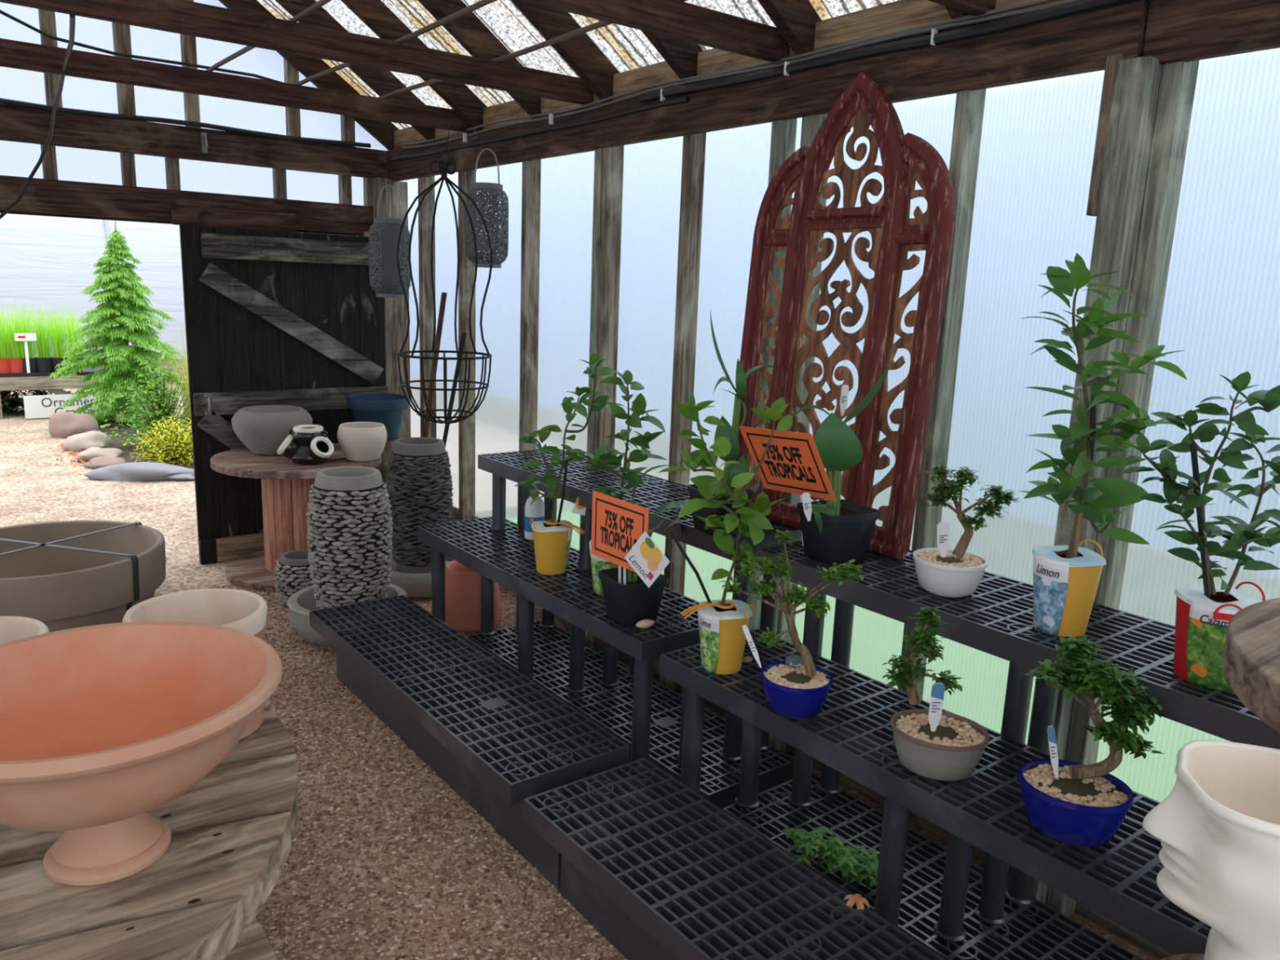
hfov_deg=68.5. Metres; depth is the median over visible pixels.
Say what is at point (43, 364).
pot
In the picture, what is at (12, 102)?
cable
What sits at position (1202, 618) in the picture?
pot
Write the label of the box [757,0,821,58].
trim
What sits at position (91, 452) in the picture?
rock
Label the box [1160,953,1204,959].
spool
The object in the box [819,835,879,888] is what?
weed
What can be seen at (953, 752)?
pot
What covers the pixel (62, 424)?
rock
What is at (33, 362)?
pot
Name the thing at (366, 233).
trim
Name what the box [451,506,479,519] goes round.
trim
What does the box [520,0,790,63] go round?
trim
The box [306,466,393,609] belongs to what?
planter
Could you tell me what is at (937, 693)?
print
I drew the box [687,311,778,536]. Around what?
potted plant
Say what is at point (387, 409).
flowerpot
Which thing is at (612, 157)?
trim
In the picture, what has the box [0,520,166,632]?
round planter
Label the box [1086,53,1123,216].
trim
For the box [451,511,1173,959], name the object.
trim
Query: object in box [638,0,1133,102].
cable
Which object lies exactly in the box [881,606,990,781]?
bonsai
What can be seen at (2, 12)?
cable
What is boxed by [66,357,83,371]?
pot
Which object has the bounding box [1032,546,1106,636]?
pot
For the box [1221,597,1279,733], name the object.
spool
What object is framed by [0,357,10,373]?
pot
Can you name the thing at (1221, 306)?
wall
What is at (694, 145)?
trim
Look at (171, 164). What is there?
trim
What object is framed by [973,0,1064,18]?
trim
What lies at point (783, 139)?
trim
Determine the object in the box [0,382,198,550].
gravel yard
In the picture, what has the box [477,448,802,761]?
bench
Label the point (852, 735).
bench
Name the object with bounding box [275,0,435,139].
trim
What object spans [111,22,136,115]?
trim
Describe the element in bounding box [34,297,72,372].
potted grass
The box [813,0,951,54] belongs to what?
trim
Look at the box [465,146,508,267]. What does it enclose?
lantern
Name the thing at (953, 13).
trim
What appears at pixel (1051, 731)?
print
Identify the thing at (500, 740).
display platform
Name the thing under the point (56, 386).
table
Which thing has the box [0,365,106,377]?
tray
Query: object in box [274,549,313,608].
jar
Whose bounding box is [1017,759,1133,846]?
pot
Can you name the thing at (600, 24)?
rod
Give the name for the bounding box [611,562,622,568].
pot
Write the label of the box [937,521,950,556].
plant tag
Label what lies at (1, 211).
trim
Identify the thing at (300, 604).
bowl
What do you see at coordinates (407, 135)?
trim
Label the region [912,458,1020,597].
bonsai
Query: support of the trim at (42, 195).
attached to the wall at (16, 158)
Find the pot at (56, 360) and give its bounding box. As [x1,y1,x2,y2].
[48,356,66,372]
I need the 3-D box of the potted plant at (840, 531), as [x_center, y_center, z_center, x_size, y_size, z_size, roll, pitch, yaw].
[0.607,-0.053,2.897,0.247,0.616,0.198,-5,14,-31]
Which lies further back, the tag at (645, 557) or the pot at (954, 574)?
the tag at (645, 557)
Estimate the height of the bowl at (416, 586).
0.165 m
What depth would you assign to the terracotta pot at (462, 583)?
4.77 m
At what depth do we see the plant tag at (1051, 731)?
2.07 m
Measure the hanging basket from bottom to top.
1.463 m
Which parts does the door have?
handle, rail, rail, rail, rail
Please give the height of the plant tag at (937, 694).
0.133 m
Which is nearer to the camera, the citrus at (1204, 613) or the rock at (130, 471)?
the citrus at (1204, 613)
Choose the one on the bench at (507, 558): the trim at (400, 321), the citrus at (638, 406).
the citrus at (638, 406)
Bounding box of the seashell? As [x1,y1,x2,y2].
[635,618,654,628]
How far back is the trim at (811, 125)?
3.48 m
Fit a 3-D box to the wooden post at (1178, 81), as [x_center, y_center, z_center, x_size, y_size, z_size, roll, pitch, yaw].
[1.333,0.059,2.620,0.090,2.611,0.051,-7,15,-37]
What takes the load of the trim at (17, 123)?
attached to the wall at (16, 158)
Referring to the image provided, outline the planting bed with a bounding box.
[71,416,194,469]
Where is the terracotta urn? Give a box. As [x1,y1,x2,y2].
[0,621,282,886]
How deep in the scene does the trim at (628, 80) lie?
4.03 m
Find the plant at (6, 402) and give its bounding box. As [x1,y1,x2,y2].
[0,390,41,415]
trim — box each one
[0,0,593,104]
[0,38,473,133]
[0,103,387,177]
[0,174,373,233]
[0,209,364,235]
[38,8,62,106]
[40,144,57,179]
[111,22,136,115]
[120,152,136,186]
[164,156,180,190]
[170,204,296,231]
[180,0,200,128]
[218,0,399,150]
[272,168,287,199]
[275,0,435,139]
[283,57,301,137]
[337,174,351,204]
[340,114,355,146]
[341,0,487,130]
[363,177,372,206]
[364,231,371,236]
[371,177,394,393]
[386,114,598,181]
[387,0,1150,156]
[391,181,410,438]
[394,126,426,149]
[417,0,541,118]
[417,175,436,438]
[435,128,475,137]
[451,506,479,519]
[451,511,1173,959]
[457,168,475,520]
[483,99,532,128]
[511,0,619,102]
[519,159,541,489]
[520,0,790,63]
[541,93,602,116]
[585,147,603,644]
[589,145,624,652]
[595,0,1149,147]
[613,61,684,100]
[640,30,702,84]
[659,132,706,693]
[697,47,798,81]
[742,118,797,729]
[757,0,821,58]
[768,113,827,753]
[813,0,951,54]
[897,88,986,821]
[928,0,995,17]
[944,5,971,20]
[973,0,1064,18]
[1031,55,1162,904]
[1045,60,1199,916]
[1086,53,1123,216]
[1142,0,1279,64]
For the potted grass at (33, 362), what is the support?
on the tray
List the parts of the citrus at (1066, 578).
handle, stem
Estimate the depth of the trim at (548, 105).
4.56 m
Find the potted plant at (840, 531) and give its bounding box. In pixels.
[792,364,889,565]
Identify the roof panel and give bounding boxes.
[257,0,898,129]
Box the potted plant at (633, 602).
[598,465,684,626]
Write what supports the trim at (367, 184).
attached to the wall at (16, 158)
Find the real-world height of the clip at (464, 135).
0.046 m
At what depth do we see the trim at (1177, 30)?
2.28 m
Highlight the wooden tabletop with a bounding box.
[0,703,298,959]
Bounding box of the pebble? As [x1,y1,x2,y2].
[742,656,752,663]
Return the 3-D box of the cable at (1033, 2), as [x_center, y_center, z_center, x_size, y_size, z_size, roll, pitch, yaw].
[0.662,-1.450,3.148,0.012,0.034,7.028,-7,15,-37]
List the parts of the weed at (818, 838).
stem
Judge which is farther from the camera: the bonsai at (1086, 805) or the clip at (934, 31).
the clip at (934, 31)
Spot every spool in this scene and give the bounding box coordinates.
[210,443,382,592]
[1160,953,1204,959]
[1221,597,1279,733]
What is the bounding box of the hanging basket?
[396,81,492,423]
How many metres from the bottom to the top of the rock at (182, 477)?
0.087 m
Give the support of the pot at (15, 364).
on the potted grass at (15, 360)
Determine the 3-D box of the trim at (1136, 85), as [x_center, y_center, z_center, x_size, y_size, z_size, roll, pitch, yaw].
[1.263,0.126,2.671,0.154,2.455,0.085,-7,15,-37]
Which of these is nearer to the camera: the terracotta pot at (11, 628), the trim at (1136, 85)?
the terracotta pot at (11, 628)
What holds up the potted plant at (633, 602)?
on the bench at (507, 558)
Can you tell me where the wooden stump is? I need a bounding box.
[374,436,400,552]
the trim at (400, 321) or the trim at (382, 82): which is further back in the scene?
the trim at (400, 321)
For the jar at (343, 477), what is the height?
0.730 m
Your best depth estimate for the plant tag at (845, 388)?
2.90 m
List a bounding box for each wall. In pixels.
[0,0,386,205]
[400,47,1279,802]
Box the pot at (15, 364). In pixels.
[9,358,23,373]
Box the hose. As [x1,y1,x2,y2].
[389,95,688,161]
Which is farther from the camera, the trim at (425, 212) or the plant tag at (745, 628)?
the trim at (425, 212)
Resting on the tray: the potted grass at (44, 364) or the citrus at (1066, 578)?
the potted grass at (44, 364)
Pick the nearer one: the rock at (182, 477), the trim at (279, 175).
the trim at (279, 175)
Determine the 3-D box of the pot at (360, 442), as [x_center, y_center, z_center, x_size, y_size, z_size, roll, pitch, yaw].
[-1.609,-0.220,5.449,0.278,0.202,0.278,-7,15,-37]
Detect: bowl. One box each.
[287,582,407,647]
[390,555,453,599]
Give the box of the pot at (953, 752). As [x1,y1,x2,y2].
[890,709,990,781]
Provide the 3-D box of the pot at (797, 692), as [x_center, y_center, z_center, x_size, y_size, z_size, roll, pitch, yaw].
[0.446,0.607,2.699,0.205,0.100,0.205,-7,15,-37]
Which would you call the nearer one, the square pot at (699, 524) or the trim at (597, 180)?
the square pot at (699, 524)
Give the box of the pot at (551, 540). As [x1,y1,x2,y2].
[532,523,568,574]
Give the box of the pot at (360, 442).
[337,422,386,462]
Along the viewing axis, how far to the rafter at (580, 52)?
4.06 m
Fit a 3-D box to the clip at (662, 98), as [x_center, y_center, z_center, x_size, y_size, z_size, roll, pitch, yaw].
[0.094,-1.574,3.846,0.024,0.046,0.008,-7,15,-37]
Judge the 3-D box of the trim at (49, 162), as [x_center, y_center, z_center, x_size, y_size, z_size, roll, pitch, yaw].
[-3.169,-1.705,5.043,0.061,0.195,0.067,-7,15,-37]
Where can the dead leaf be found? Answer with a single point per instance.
(857, 899)
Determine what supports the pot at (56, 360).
on the potted grass at (57, 342)
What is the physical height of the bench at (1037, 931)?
0.074 m
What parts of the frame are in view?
rail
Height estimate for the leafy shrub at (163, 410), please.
0.959 m
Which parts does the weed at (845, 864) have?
stem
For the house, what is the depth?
13.84 m
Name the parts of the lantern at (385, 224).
shade panel, shade panel, shade panel, handle, shade panel, shade panel, shade panel, shade panel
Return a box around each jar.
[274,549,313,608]
[276,424,333,464]
[314,466,382,490]
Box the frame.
[734,71,955,559]
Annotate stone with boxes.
[785,653,803,668]
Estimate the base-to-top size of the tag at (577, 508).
0.090 m
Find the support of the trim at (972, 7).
attached to the wall at (1221, 306)
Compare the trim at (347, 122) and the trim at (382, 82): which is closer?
the trim at (382, 82)
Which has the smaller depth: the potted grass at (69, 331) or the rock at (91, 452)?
the rock at (91, 452)
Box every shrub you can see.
[95,355,192,449]
[120,413,193,465]
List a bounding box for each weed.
[781,826,843,872]
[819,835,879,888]
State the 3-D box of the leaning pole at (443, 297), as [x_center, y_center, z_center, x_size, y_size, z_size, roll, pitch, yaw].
[-1.298,-0.290,5.693,0.282,1.669,0.032,-8,15,-40]
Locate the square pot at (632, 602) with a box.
[598,566,668,626]
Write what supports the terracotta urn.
on the wooden tabletop
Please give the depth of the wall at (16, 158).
5.36 m
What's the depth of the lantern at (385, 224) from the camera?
5.02 m
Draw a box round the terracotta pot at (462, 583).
[444,560,502,631]
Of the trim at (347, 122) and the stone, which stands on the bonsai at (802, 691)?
the stone
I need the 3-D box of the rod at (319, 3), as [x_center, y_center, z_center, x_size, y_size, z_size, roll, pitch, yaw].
[-0.463,-1.465,2.448,0.020,0.029,6.100,-7,15,-37]
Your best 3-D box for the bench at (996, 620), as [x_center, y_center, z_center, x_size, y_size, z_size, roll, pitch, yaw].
[1.081,0.819,2.575,0.445,0.928,1.793,-7,15,-37]
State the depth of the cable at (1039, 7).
3.28 m
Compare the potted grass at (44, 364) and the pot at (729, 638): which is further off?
the potted grass at (44, 364)
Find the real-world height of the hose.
0.037 m
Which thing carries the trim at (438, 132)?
attached to the wall at (1221, 306)
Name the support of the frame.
on the bench at (655, 491)
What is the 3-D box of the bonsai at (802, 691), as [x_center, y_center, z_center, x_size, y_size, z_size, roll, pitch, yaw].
[0.421,0.402,2.672,0.392,0.524,0.205,7,13,23]
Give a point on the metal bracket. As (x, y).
(203, 135)
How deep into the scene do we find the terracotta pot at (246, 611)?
2.30 m
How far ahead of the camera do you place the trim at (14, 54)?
4.41 m
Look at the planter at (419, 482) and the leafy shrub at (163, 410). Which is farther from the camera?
the leafy shrub at (163, 410)
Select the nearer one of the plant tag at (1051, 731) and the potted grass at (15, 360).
the plant tag at (1051, 731)
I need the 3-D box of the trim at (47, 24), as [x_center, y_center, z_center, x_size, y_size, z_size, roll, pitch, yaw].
[-3.097,-2.642,4.878,0.067,1.392,0.067,-7,15,-37]
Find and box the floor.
[154,546,1157,959]
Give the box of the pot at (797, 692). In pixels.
[760,661,833,718]
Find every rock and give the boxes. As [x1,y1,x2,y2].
[48,411,98,438]
[62,431,111,451]
[76,447,123,461]
[83,456,125,468]
[83,462,194,481]
[164,473,194,480]
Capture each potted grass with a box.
[0,297,31,373]
[0,305,17,373]
[6,300,41,372]
[18,299,58,372]
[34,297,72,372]
[46,298,85,371]
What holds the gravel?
on the floor
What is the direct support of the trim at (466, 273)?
attached to the wall at (1221, 306)
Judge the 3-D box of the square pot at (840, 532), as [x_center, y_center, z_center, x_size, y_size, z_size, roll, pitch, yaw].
[0.616,0.166,2.953,0.198,0.165,0.198,-5,14,-31]
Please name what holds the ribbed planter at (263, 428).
on the spool at (286, 484)
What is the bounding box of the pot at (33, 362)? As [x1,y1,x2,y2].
[22,356,37,372]
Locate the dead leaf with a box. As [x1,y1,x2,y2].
[843,893,869,910]
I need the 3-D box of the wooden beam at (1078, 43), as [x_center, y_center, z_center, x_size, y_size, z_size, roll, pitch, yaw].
[0.554,-1.367,3.340,0.052,0.146,2.422,-7,15,-37]
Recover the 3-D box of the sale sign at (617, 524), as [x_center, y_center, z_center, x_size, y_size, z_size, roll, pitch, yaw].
[-0.066,0.241,3.285,0.029,0.357,0.326,-7,15,-37]
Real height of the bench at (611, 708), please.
0.074 m
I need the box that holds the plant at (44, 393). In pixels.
[8,389,73,408]
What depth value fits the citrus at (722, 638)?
2.90 m
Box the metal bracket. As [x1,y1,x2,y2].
[200,132,208,152]
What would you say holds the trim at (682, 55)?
attached to the wall at (1221, 306)
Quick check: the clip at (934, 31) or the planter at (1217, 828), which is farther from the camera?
the clip at (934, 31)
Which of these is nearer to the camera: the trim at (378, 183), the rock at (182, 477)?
the trim at (378, 183)
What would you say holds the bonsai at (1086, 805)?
on the bench at (852, 735)
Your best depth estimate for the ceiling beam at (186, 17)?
3.55 m
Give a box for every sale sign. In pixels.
[591,490,648,584]
[738,426,836,546]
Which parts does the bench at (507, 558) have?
leg, leg, leg, leg, leg, leg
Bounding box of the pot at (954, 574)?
[912,547,987,596]
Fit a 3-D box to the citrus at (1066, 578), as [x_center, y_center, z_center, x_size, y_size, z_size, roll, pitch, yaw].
[1.112,-0.078,2.329,0.425,0.934,0.279,2,12,-1]
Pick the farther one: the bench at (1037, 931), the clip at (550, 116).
the clip at (550, 116)
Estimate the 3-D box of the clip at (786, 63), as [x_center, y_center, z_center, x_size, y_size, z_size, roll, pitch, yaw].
[0.517,-1.448,3.308,0.024,0.046,0.008,-7,15,-37]
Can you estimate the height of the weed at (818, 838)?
0.173 m
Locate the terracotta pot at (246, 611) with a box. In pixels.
[122,588,267,740]
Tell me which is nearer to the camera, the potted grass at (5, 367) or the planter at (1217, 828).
the planter at (1217, 828)
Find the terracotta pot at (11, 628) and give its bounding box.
[0,616,48,644]
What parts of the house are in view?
board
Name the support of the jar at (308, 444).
on the spool at (286, 484)
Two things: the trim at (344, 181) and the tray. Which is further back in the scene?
the tray
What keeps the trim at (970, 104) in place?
attached to the wall at (1221, 306)
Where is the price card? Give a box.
[13,333,36,373]
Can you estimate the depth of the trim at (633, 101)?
4.47 m
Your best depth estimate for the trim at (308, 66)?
5.72 m
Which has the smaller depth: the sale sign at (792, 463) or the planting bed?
the sale sign at (792, 463)
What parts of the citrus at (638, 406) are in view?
stem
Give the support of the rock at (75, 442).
on the gravel yard at (33, 490)
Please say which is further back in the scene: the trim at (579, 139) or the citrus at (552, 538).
the trim at (579, 139)
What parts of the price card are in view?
post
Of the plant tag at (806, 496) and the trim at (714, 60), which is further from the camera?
the trim at (714, 60)
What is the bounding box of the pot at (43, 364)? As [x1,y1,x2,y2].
[32,357,53,372]
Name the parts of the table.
leg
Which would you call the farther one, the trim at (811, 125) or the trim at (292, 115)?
the trim at (292, 115)
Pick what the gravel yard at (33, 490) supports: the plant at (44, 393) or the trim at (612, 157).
the plant at (44, 393)
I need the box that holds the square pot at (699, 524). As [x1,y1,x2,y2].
[687,484,753,536]
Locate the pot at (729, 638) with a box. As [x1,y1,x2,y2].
[712,600,751,674]
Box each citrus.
[514,353,615,574]
[579,368,667,595]
[657,392,792,674]
[1017,253,1198,636]
[1119,371,1279,691]
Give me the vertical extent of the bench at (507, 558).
0.677 m
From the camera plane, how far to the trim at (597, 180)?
4.41 m
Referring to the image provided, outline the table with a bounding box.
[0,370,163,419]
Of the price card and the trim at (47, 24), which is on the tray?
the price card
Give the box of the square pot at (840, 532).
[796,498,879,565]
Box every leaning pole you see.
[422,292,447,437]
[442,332,466,448]
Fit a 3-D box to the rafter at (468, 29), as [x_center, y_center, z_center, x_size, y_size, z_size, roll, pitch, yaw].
[-1.532,-2.668,3.692,3.128,2.247,0.051,-7,15,-37]
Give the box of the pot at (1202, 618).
[1173,586,1239,680]
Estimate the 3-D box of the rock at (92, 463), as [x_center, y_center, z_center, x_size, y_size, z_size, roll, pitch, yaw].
[-4.740,-0.137,8.340,0.391,0.135,0.236,0,12,-9]
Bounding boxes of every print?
[930,683,945,700]
[1047,726,1056,743]
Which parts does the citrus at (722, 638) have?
stem, handle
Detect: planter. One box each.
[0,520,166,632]
[231,404,312,454]
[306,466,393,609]
[386,437,453,573]
[1142,740,1279,959]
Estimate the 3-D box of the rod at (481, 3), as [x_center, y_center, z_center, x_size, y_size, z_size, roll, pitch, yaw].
[-0.134,-1.505,2.698,0.020,0.028,6.100,-7,15,-37]
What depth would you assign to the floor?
2.94 m
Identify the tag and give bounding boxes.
[571,496,586,515]
[624,520,670,587]
[742,624,761,667]
[801,492,812,521]
[840,384,848,415]
[928,683,945,731]
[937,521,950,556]
[1047,725,1058,777]
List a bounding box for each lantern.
[368,120,410,297]
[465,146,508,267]
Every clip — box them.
[462,133,466,142]
[548,113,553,124]
[660,88,665,101]
[783,61,790,75]
[930,28,937,45]
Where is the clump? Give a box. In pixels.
[159,322,191,422]
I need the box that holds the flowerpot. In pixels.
[346,393,409,440]
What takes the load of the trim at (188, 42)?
attached to the wall at (16, 158)
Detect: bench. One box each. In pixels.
[417,516,700,764]
[468,620,794,808]
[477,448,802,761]
[658,628,1211,955]
[722,773,1143,959]
[755,540,1279,925]
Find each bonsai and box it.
[719,528,863,718]
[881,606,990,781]
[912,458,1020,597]
[1017,633,1164,846]
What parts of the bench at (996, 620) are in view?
leg, leg, leg, leg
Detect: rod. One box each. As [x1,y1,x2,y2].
[205,0,331,71]
[293,0,497,84]
[378,0,687,98]
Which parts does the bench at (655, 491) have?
leg, leg, leg, leg, leg, leg, leg, leg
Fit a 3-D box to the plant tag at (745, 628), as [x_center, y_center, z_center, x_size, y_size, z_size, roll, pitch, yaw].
[0.314,0.465,2.627,0.064,0.131,0.005,-1,12,-13]
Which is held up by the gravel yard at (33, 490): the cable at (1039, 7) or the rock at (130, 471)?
the rock at (130, 471)
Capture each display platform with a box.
[309,595,629,889]
[523,757,944,959]
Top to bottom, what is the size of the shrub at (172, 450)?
0.521 m
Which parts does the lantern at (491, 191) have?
shade panel, shade panel, shade panel, shade panel, handle, shade panel, shade panel, shade panel, shade panel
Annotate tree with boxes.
[48,220,189,428]
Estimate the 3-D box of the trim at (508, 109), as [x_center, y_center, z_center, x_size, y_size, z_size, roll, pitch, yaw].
[-0.674,-1.921,4.930,0.043,0.118,0.542,-7,15,-37]
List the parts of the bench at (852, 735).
leg, leg, leg, leg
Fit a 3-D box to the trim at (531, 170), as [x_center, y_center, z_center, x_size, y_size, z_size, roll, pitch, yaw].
[-0.599,-0.567,5.068,0.090,2.513,0.044,-7,15,-37]
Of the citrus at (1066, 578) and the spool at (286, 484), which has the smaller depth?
the citrus at (1066, 578)
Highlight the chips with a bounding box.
[46,442,88,474]
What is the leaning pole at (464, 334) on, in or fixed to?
on the floor
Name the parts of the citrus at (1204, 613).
stem, handle, handle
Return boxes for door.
[179,224,388,564]
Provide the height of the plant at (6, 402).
0.432 m
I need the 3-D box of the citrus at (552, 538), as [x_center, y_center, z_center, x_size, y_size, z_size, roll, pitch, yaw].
[-0.311,-0.070,3.864,0.398,0.916,0.240,2,12,1]
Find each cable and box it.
[0,9,283,82]
[0,13,75,218]
[0,97,370,147]
[401,0,1076,148]
[402,0,1053,145]
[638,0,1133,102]
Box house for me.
[0,213,187,382]
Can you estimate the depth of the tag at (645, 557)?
3.07 m
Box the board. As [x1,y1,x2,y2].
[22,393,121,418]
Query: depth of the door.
5.71 m
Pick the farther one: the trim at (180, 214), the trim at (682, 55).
the trim at (180, 214)
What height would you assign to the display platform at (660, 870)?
0.377 m
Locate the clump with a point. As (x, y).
(184, 390)
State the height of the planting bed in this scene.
0.049 m
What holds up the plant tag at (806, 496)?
in the potted plant at (840, 531)
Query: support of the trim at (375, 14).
attached to the wall at (1221, 306)
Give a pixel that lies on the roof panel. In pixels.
(628, 48)
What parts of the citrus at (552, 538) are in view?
handle, stem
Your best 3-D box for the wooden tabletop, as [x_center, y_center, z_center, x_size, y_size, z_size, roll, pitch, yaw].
[-1.707,1.005,1.798,2.001,0.672,2.000,-7,15,-37]
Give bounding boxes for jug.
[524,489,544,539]
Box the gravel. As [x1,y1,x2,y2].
[153,584,780,959]

